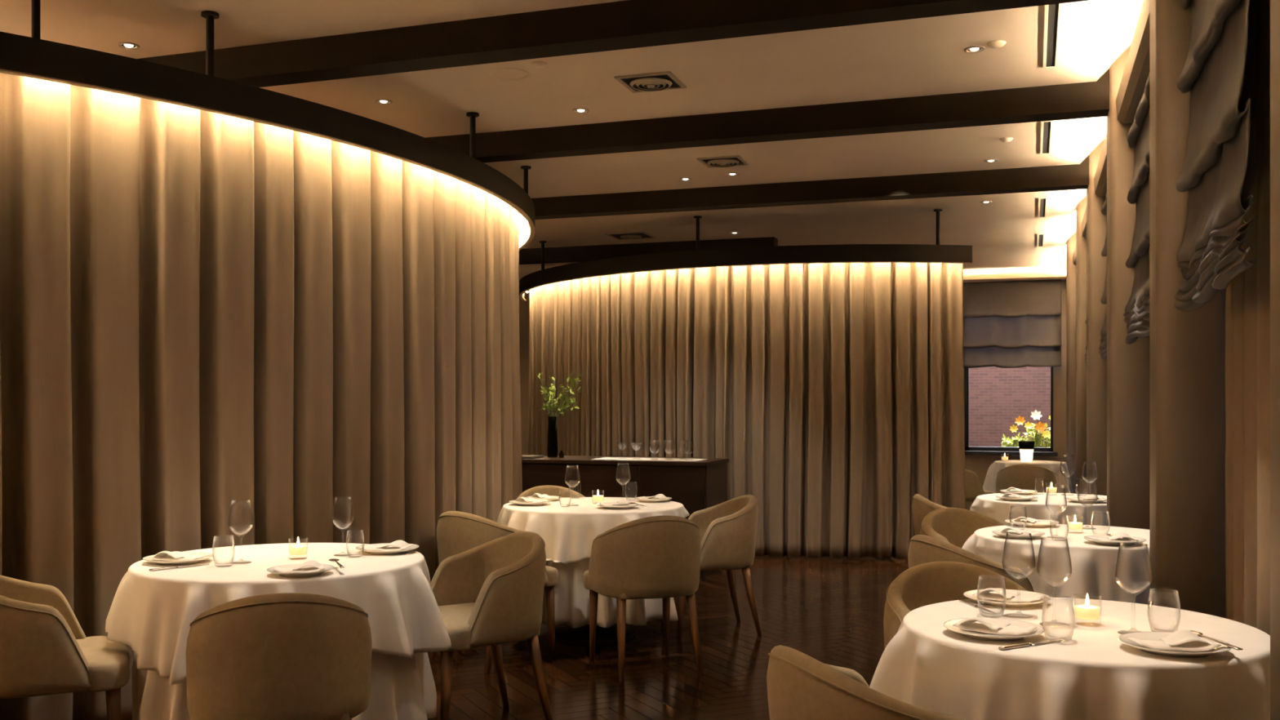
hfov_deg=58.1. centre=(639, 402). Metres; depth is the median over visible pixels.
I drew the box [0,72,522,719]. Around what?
curtain
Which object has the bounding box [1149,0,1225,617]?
pillar
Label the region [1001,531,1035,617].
wine glass
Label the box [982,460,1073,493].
tablecloth
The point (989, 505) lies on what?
tablecloth
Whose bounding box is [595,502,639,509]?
plate
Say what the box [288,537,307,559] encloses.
candle holder
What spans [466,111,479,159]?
rod
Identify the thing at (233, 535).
tumbler
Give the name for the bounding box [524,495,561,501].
plate
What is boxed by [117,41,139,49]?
recessed light
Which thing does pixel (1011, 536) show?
plate
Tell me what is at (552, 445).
flower vase
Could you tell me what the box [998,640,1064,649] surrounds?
table knife
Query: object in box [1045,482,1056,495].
candle holder
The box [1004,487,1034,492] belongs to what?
napkin
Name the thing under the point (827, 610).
floor
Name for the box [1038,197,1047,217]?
ceiling vent
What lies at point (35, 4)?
rod
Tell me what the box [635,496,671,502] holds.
plate
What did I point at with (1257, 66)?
drape
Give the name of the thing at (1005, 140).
smoke detector
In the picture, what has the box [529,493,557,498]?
napkin
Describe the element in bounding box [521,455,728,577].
sideboard
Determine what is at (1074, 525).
candle
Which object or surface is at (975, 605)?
table knife
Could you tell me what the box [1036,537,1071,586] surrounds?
bowl
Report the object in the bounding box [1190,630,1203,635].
spoon bowl
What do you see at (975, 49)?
recessed light
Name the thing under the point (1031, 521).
napkin
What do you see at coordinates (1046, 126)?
ceiling vent
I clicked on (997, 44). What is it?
smoke detector
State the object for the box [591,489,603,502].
candle holder
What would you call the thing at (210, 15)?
rod
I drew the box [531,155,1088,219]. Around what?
beam
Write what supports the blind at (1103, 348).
attached to the wall
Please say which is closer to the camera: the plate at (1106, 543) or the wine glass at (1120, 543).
the wine glass at (1120, 543)
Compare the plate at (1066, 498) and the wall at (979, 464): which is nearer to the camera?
the plate at (1066, 498)
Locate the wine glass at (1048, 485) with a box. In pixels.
[1045,484,1066,537]
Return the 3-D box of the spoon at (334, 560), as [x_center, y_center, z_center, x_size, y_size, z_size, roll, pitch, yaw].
[-1.056,0.561,4.018,0.038,0.009,0.202,0,0,-24]
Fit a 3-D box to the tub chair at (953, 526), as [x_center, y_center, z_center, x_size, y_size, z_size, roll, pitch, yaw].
[1.698,0.945,5.776,0.544,0.795,0.560,0,0,-21]
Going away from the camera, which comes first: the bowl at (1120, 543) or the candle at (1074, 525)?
the bowl at (1120, 543)
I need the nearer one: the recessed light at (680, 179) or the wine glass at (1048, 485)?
the wine glass at (1048, 485)
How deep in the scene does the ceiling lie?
6.04 m
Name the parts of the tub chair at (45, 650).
backrest, seat, leg, leg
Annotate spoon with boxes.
[328,558,344,568]
[1106,533,1138,541]
[1190,630,1243,649]
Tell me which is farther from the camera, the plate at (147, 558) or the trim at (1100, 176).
the trim at (1100, 176)
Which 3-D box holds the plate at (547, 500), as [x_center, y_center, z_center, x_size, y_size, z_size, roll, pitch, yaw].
[-0.630,0.576,6.605,0.244,0.020,0.244,0,0,39]
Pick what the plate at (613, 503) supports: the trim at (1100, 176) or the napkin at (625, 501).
the napkin at (625, 501)
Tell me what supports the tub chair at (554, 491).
on the floor
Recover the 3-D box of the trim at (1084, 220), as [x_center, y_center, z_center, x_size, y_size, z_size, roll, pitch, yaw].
[3.632,-1.460,8.905,0.342,0.130,1.796,0,0,19]
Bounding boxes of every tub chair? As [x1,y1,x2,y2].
[0,574,129,719]
[185,592,372,719]
[429,511,558,674]
[431,531,552,719]
[515,485,585,499]
[583,515,703,681]
[660,494,761,639]
[766,644,966,719]
[883,560,1027,648]
[907,534,1034,591]
[912,493,947,535]
[920,507,1005,548]
[964,469,994,503]
[995,463,1057,493]
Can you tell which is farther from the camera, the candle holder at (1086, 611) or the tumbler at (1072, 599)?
the candle holder at (1086, 611)
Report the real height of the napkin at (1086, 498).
0.036 m
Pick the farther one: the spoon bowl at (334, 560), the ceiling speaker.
the ceiling speaker
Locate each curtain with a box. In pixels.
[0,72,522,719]
[527,262,965,559]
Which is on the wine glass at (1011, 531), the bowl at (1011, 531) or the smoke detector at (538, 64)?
the bowl at (1011, 531)
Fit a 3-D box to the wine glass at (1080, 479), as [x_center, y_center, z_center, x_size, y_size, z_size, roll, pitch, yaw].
[2.082,0.472,5.355,0.088,0.228,0.088,0,0,19]
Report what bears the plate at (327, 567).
on the tablecloth at (152, 613)
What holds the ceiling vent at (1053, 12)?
in the ceiling
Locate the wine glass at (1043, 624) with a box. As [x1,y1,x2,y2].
[1036,537,1071,626]
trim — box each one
[963,271,1066,282]
[1072,244,1075,265]
[1081,207,1086,238]
[1093,133,1106,196]
[1115,0,1149,124]
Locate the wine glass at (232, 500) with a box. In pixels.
[227,500,253,564]
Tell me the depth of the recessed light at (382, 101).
6.22 m
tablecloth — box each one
[105,542,452,684]
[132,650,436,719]
[497,497,689,564]
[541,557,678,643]
[869,597,1270,719]
[961,524,1149,604]
[969,492,1106,525]
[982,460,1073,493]
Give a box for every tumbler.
[212,535,235,567]
[346,530,364,557]
[624,481,637,500]
[976,576,1006,617]
[1008,506,1026,529]
[1041,595,1075,642]
[1049,514,1068,541]
[1146,589,1180,631]
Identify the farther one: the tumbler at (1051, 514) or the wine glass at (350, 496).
the tumbler at (1051, 514)
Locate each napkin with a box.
[149,551,208,560]
[273,560,324,573]
[360,540,413,551]
[513,497,546,502]
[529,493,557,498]
[600,499,633,506]
[637,493,668,499]
[952,617,1037,635]
[972,587,1044,602]
[997,527,1040,535]
[1000,493,1035,498]
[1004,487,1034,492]
[1010,516,1054,524]
[1067,494,1104,500]
[1087,532,1140,542]
[1125,629,1221,651]
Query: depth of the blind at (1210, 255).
3.05 m
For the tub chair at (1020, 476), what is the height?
0.795 m
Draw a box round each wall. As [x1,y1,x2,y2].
[519,260,1066,509]
[968,366,1050,447]
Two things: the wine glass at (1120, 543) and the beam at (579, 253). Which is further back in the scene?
the beam at (579, 253)
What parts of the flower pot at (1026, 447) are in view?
glass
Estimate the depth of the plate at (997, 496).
6.84 m
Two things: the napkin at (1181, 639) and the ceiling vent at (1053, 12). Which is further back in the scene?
the ceiling vent at (1053, 12)
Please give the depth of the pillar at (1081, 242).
9.81 m
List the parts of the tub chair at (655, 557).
leg, leg, seat, backrest, leg, leg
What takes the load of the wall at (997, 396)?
on the ground
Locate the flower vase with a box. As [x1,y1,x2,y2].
[535,367,582,457]
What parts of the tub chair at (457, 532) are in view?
leg, leg, backrest, leg, seat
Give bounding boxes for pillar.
[1066,232,1075,493]
[1075,195,1086,493]
[1086,138,1106,495]
[1106,45,1149,529]
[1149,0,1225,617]
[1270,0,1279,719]
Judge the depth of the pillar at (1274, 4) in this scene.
1.89 m
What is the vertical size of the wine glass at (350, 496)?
0.224 m
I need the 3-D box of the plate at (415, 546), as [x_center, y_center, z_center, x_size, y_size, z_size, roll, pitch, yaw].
[-0.990,0.576,4.515,0.244,0.020,0.244,0,0,9]
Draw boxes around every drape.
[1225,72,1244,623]
[1244,0,1270,635]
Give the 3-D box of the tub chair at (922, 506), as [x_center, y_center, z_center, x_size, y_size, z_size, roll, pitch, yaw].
[1.912,0.945,6.871,0.560,0.795,0.544,0,0,5]
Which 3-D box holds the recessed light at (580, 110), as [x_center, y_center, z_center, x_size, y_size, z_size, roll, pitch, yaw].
[-0.329,-1.626,6.418,0.094,0.008,0.094,0,0,19]
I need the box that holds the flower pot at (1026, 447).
[1017,440,1035,461]
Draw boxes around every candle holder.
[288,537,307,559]
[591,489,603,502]
[1001,454,1008,459]
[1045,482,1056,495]
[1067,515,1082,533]
[1073,594,1101,626]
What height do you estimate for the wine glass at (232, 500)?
0.228 m
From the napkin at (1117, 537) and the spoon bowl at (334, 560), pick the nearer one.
the spoon bowl at (334, 560)
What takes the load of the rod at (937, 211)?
hanging from the ceiling
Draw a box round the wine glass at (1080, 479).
[1077,479,1097,528]
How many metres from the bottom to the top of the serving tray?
0.018 m
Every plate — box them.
[142,552,213,564]
[266,564,333,577]
[355,542,419,554]
[508,499,551,506]
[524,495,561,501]
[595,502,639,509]
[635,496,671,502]
[943,617,1044,640]
[963,589,1050,607]
[991,529,1044,538]
[995,495,1038,501]
[1000,489,1037,494]
[1004,519,1058,527]
[1064,497,1106,502]
[1083,535,1146,546]
[1118,631,1231,657]
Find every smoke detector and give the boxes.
[531,61,547,68]
[987,40,1005,48]
[999,137,1013,142]
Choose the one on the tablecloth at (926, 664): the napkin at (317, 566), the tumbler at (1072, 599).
the tumbler at (1072, 599)
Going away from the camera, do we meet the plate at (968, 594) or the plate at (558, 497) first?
the plate at (968, 594)
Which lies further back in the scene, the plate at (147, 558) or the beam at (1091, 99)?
the beam at (1091, 99)
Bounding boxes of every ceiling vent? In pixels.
[604,231,657,239]
[614,71,686,93]
[696,155,749,168]
[1036,233,1044,247]
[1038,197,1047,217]
[1040,120,1053,154]
[1043,3,1062,68]
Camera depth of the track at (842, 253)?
9.81 m
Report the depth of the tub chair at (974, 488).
11.07 m
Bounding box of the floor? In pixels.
[427,509,969,719]
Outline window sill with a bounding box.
[964,450,1057,456]
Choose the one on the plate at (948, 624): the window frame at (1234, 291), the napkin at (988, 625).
the napkin at (988, 625)
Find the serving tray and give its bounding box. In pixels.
[521,454,543,458]
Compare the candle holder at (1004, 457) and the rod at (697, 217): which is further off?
the candle holder at (1004, 457)
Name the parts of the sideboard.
door, door, door, handle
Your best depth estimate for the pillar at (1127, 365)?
5.77 m
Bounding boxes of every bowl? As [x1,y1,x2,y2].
[227,500,253,534]
[328,558,339,562]
[332,496,353,531]
[1001,531,1035,581]
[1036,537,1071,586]
[1045,484,1066,514]
[1114,542,1152,595]
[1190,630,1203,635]
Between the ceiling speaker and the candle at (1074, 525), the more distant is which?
the ceiling speaker
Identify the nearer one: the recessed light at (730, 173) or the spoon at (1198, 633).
the spoon at (1198, 633)
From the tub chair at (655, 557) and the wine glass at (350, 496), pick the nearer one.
the wine glass at (350, 496)
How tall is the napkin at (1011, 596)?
0.036 m
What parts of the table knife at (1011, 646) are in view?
handle, blade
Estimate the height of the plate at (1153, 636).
0.020 m
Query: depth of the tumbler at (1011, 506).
5.31 m
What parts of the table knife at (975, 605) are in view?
handle, blade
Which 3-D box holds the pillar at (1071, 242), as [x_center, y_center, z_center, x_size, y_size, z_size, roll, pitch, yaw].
[4.635,-0.350,11.891,0.428,3.380,0.300,0,0,19]
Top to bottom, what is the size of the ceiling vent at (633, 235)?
0.029 m
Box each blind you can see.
[963,280,1061,368]
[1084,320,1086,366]
[1098,192,1106,359]
[1123,73,1149,344]
[1174,0,1256,311]
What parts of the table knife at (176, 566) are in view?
handle, blade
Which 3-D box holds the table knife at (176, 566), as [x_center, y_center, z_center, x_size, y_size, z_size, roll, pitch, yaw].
[-1.631,0.582,4.080,0.016,0.007,0.215,0,0,43]
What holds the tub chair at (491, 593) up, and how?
on the floor
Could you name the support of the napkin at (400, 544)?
on the plate at (415, 546)
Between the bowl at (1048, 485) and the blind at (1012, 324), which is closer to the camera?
the bowl at (1048, 485)
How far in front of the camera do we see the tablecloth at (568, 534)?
6.16 m
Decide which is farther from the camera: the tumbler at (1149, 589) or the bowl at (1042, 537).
the bowl at (1042, 537)
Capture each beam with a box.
[137,0,1089,87]
[425,68,1109,162]
[519,236,777,264]
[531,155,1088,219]
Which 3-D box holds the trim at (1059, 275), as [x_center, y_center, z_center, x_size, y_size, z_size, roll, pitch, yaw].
[3.080,-1.532,14.633,4.400,0.085,0.290,0,0,19]
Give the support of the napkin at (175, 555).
on the plate at (147, 558)
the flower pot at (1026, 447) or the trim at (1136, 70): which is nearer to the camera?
the trim at (1136, 70)
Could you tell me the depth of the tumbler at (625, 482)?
6.93 m
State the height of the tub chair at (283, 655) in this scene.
0.795 m
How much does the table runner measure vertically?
0.004 m
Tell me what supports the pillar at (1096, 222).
on the floor
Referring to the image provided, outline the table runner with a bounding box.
[591,457,707,461]
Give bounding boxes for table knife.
[148,564,208,571]
[958,598,995,613]
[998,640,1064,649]
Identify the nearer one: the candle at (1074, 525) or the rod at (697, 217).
the candle at (1074, 525)
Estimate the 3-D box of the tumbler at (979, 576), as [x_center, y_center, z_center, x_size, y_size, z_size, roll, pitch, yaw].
[0.965,0.532,3.160,0.078,0.108,0.078,0,0,19]
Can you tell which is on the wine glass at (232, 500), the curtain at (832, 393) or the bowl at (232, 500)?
the bowl at (232, 500)
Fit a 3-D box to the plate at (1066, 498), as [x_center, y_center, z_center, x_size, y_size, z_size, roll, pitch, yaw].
[2.630,0.576,6.779,0.244,0.020,0.244,0,0,9]
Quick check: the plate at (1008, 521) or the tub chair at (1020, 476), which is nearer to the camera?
the plate at (1008, 521)
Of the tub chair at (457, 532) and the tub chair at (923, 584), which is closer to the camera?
the tub chair at (923, 584)
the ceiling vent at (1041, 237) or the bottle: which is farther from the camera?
the ceiling vent at (1041, 237)
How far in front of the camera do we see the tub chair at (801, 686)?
2.44 m
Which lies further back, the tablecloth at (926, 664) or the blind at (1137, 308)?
the blind at (1137, 308)
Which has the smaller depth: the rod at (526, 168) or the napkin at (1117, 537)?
the napkin at (1117, 537)
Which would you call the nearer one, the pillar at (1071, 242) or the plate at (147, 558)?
the plate at (147, 558)
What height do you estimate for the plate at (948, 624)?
0.020 m
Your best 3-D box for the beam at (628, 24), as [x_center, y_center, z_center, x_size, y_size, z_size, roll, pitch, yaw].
[-1.496,-1.778,5.242,7.690,0.585,0.160,0,0,19]
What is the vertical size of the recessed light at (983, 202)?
0.008 m
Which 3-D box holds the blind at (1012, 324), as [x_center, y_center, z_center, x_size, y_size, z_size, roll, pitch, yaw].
[4.550,-0.961,14.127,1.172,1.079,0.072,0,0,19]
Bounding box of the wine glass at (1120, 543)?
[1114,542,1152,634]
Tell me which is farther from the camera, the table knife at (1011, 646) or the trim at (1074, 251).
the trim at (1074, 251)
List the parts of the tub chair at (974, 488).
backrest, seat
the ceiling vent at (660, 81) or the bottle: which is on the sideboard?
the bottle
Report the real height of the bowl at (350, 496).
0.135 m
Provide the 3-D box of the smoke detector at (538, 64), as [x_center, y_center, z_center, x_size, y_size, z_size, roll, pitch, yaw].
[-0.484,-1.619,5.531,0.080,0.021,0.080,0,0,19]
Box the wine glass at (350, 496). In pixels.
[332,496,353,555]
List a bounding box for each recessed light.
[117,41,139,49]
[374,98,392,104]
[572,107,589,113]
[679,177,692,181]
[725,172,738,175]
[964,45,985,53]
[980,200,992,203]
[983,159,998,162]
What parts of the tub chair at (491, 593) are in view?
leg, backrest, seat, leg, leg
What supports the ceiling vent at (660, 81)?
in the ceiling
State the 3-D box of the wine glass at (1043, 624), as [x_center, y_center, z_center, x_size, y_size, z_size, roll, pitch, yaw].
[1.094,0.472,3.040,0.088,0.228,0.088,0,0,19]
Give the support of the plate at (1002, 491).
on the tablecloth at (989, 505)
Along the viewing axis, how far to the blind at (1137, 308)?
5.11 m
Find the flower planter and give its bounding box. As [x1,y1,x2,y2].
[1001,409,1050,447]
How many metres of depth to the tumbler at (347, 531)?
4.37 m
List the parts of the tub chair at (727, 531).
leg, backrest, leg, leg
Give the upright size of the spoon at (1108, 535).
0.009 m
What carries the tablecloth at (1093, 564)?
on the dining table
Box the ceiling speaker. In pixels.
[488,67,529,80]
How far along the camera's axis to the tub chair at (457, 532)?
5.78 m
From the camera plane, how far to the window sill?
14.20 m
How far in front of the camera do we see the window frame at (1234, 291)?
3.52 m
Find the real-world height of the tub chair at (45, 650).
0.795 m
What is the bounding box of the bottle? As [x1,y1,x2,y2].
[559,450,564,457]
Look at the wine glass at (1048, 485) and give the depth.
5.00 m
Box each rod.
[31,0,40,39]
[200,10,219,76]
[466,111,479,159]
[520,165,531,194]
[539,240,546,270]
[693,215,702,250]
[933,208,942,244]
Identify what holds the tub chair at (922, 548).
on the floor
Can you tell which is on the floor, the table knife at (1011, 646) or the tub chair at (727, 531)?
the tub chair at (727, 531)
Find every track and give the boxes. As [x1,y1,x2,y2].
[0,31,534,250]
[519,244,972,300]
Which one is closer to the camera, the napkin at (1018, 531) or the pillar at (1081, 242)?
the napkin at (1018, 531)
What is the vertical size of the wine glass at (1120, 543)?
0.228 m
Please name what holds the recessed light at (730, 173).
in the ceiling
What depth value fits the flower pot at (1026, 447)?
11.42 m
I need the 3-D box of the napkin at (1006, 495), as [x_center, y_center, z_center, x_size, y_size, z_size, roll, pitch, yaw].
[2.269,0.560,6.914,0.186,0.036,0.102,0,0,34]
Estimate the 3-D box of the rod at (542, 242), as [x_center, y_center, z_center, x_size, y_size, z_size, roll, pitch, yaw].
[-0.982,-1.478,11.638,0.072,0.305,0.072,0,0,19]
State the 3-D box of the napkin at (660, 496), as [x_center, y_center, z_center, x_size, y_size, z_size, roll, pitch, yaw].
[0.075,0.560,6.829,0.167,0.036,0.092,0,0,29]
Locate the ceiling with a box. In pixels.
[0,0,1143,280]
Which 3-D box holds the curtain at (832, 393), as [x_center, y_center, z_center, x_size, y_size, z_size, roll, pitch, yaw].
[0.377,0.018,11.062,5.260,2.615,1.414,0,0,40]
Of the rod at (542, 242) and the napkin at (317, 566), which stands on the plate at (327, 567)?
the napkin at (317, 566)
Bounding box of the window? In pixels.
[964,366,1053,452]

